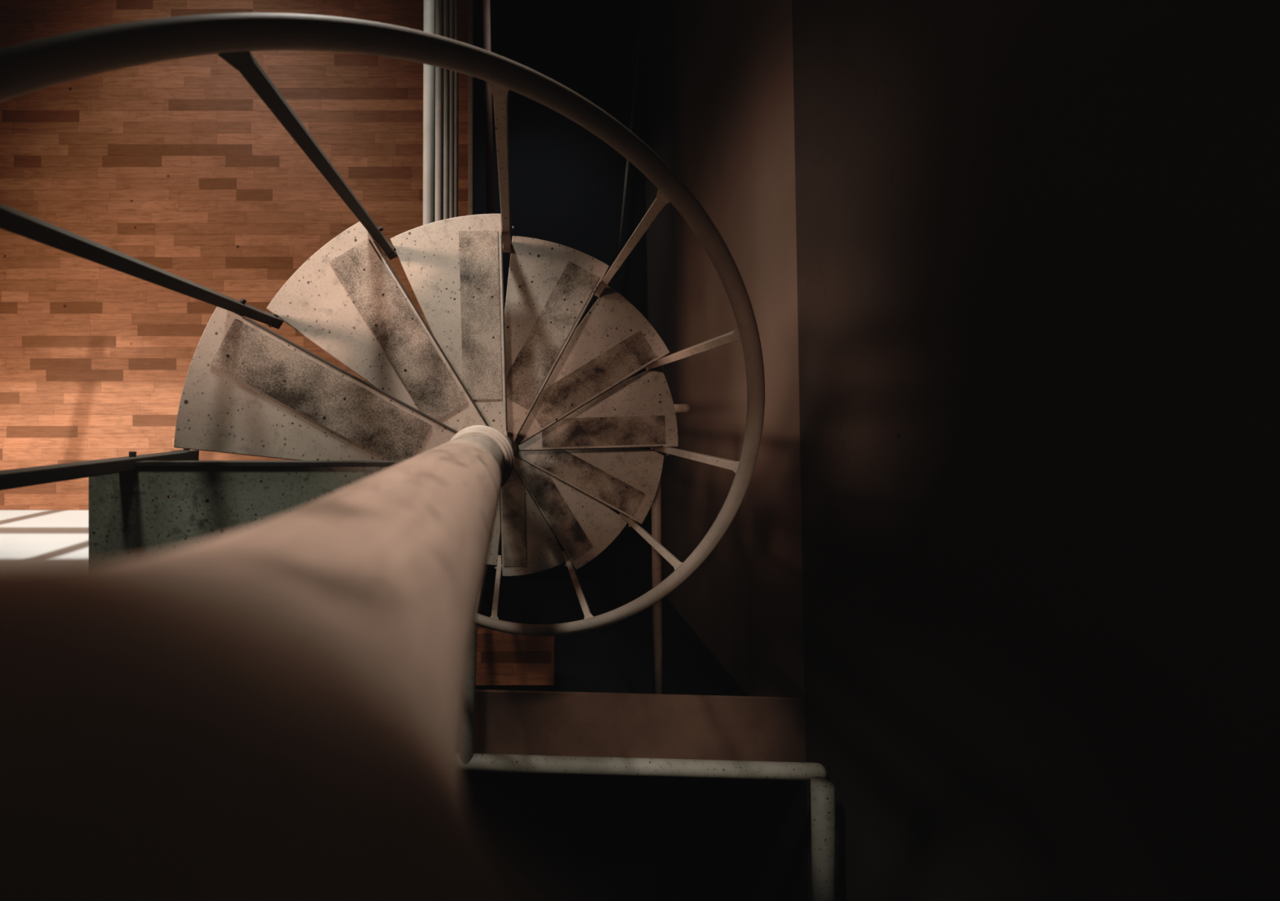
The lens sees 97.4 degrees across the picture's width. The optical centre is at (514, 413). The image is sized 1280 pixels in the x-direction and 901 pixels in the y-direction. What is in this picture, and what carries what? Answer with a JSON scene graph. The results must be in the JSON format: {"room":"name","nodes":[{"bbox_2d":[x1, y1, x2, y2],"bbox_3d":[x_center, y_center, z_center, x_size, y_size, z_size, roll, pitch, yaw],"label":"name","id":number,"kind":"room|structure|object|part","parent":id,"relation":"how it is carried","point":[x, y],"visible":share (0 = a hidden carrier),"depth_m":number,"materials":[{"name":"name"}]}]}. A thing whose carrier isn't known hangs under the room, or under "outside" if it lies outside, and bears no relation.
{"room":"spiral staircase","nodes":[
{"label":"spiral staircase","id":0,"kind":"room"},
{"bbox_2d":[0,510,88,566],"bbox_3d":[-3.150,0.676,1.240,4.700,4.400,0.147,0,90,0],"label":"wall","id":1,"kind":"structure","parent":0,"point":[28,538],"depth_m":2.66,"materials":[{"name":"white paint"}]},
{"bbox_2d":[0,0,554,685],"bbox_3d":[-2.625,-1.650,3.500,5.750,0.120,6.700,0,90,0],"label":"floor","id":2,"kind":"structure","parent":0,"point":[180,167],"depth_m":3.44,"materials":[{"name":"brown wood"}]},
{"bbox_2d":[422,0,458,225],"bbox_3d":[-0.354,-2.560,2.872,0.058,1.135,4.131,0,90,0],"label":"baseboard","id":3,"kind":"structure","parent":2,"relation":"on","point":[441,17],"depth_m":2.55,"materials":[{"name":"paint"}]},
{"bbox_2d":[468,0,474,215],"bbox_3d":[-0.273,-2.199,3.487,0.028,0.106,5.603,0,90,0],"label":"trim","id":4,"kind":"structure","parent":2,"relation":"attached to","point":[471,2],"depth_m":3.43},
{"bbox_2d":[482,0,493,213],"bbox_3d":[-0.204,-2.389,4.350,0.060,0.059,2.292,-1,90,0],"label":"pipe","id":5,"kind":"object","parent":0,"point":[486,3],"visible":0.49,"depth_m":4.32,"materials":[{"name":"grey metal"}]},
{"bbox_2d":[460,0,658,900],"bbox_3d":[-1.250,0.500,5.890,8.500,0.100,11.000,0,90,0],"label":"wall","id":6,"kind":"structure","parent":0,"point":[575,837],"depth_m":5.84,"materials":[{"name":"black paint"}]},
{"bbox_2d":[0,12,764,900],"bbox_3d":[-0.069,0.122,2.620,1.474,6.440,1.438,0,90,0],"label":"spiral staircase","id":7,"kind":"structure","parent":6,"relation":"on","point":[251,686],"depth_m":0.46,"materials":[{"name":"paint"}]},
{"bbox_3d":[-0.732,0.095,1.224,0.036,0.044,0.026,2,90,0],"label":"foot plate","id":8,"kind":"part","parent":7,"relation":"part of","materials":[{"name":"paint"}]},
{"bbox_3d":[-0.456,0.346,1.046,0.701,0.008,0.507,0,90,0],"label":"landing plate","id":9,"kind":"part","parent":7,"relation":"part of","materials":[{"name":"paint"}]},
{"bbox_3d":[-0.627,-0.241,1.424,0.036,0.044,0.026,32,90,0],"label":"foot plate","id":10,"kind":"part","parent":7,"relation":"part of","materials":[{"name":"paint"}]},
{"bbox_3d":[-0.368,-0.480,1.624,0.026,0.044,0.036,-28,90,0],"label":"foot plate","id":11,"kind":"part","parent":7,"relation":"part of","materials":[{"name":"paint"}]},
{"bbox_3d":[-0.024,-0.558,1.824,0.026,0.044,0.036,2,90,0],"label":"foot plate","id":12,"kind":"part","parent":7,"relation":"part of","materials":[{"name":"paint"}]},
{"bbox_2d":[650,404,690,694],"bbox_3d":[0.766,0.789,4.140,0.052,3.442,1.664,0,90,0],"label":"guard rail","id":13,"kind":"object","parent":6,"relation":"on","point":[656,558],"visible":0.46,"depth_m":2.94,"materials":[{"name":"grey metal"}]},
{"bbox_3d":[0.760,-0.022,4.140,0.041,3.442,0.042,0,90,0],"label":"post","id":14,"kind":"part","parent":13,"relation":"part of","materials":[{"name":"brown paint"}]},
{"bbox_2d":[475,581,747,696],"bbox_3d":[-1.931,1.790,4.343,7.138,2.995,0.020,0,90,0],"label":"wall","id":15,"kind":"structure","parent":0,"point":[617,657],"depth_m":4.27,"materials":[{"name":"black paint"}]},
{"bbox_2d":[642,0,1279,900],"bbox_3d":[1.545,0.500,2.040,0.204,7.600,11.005,-1,90,0],"label":"wall","id":16,"kind":"structure","parent":0,"point":[1037,242],"depth_m":1.68,"materials":[{"name":"brown paint"}]},
{"bbox_2d":[615,0,644,279],"bbox_3d":[1.189,-2.905,5.600,0.030,0.028,3.078,6,90,0],"label":"cable","id":17,"kind":"object","parent":16,"relation":"attached to","point":[642,1],"visible":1,"depth_m":5.59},
{"bbox_2d":[473,689,805,762],"bbox_3d":[0.459,1.590,2.776,2.018,0.022,0.400,0,90,0],"label":"wall","id":18,"kind":"structure","parent":16,"relation":"attached to","point":[518,722],"depth_m":2.77,"materials":[{"name":"brown paint"}]},
{"bbox_2d":[460,624,826,781],"bbox_3d":[0.560,1.312,2.972,1.759,0.936,0.756,0,90,0],"label":"pipe rail","id":19,"kind":"object","parent":16,"relation":"attached to","point":[469,761],"visible":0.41,"depth_m":2.51,"materials":[{"name":"metal"}]},
{"bbox_2d":[810,777,839,900],"bbox_3d":[1.356,2.099,2.400,0.116,0.091,0.971,0,90,0],"label":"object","id":20,"kind":"object","parent":16,"relation":"attached to","point":[824,836],"visible":1,"depth_m":2.37,"materials":[{"name":"grey paint"}]}
]}

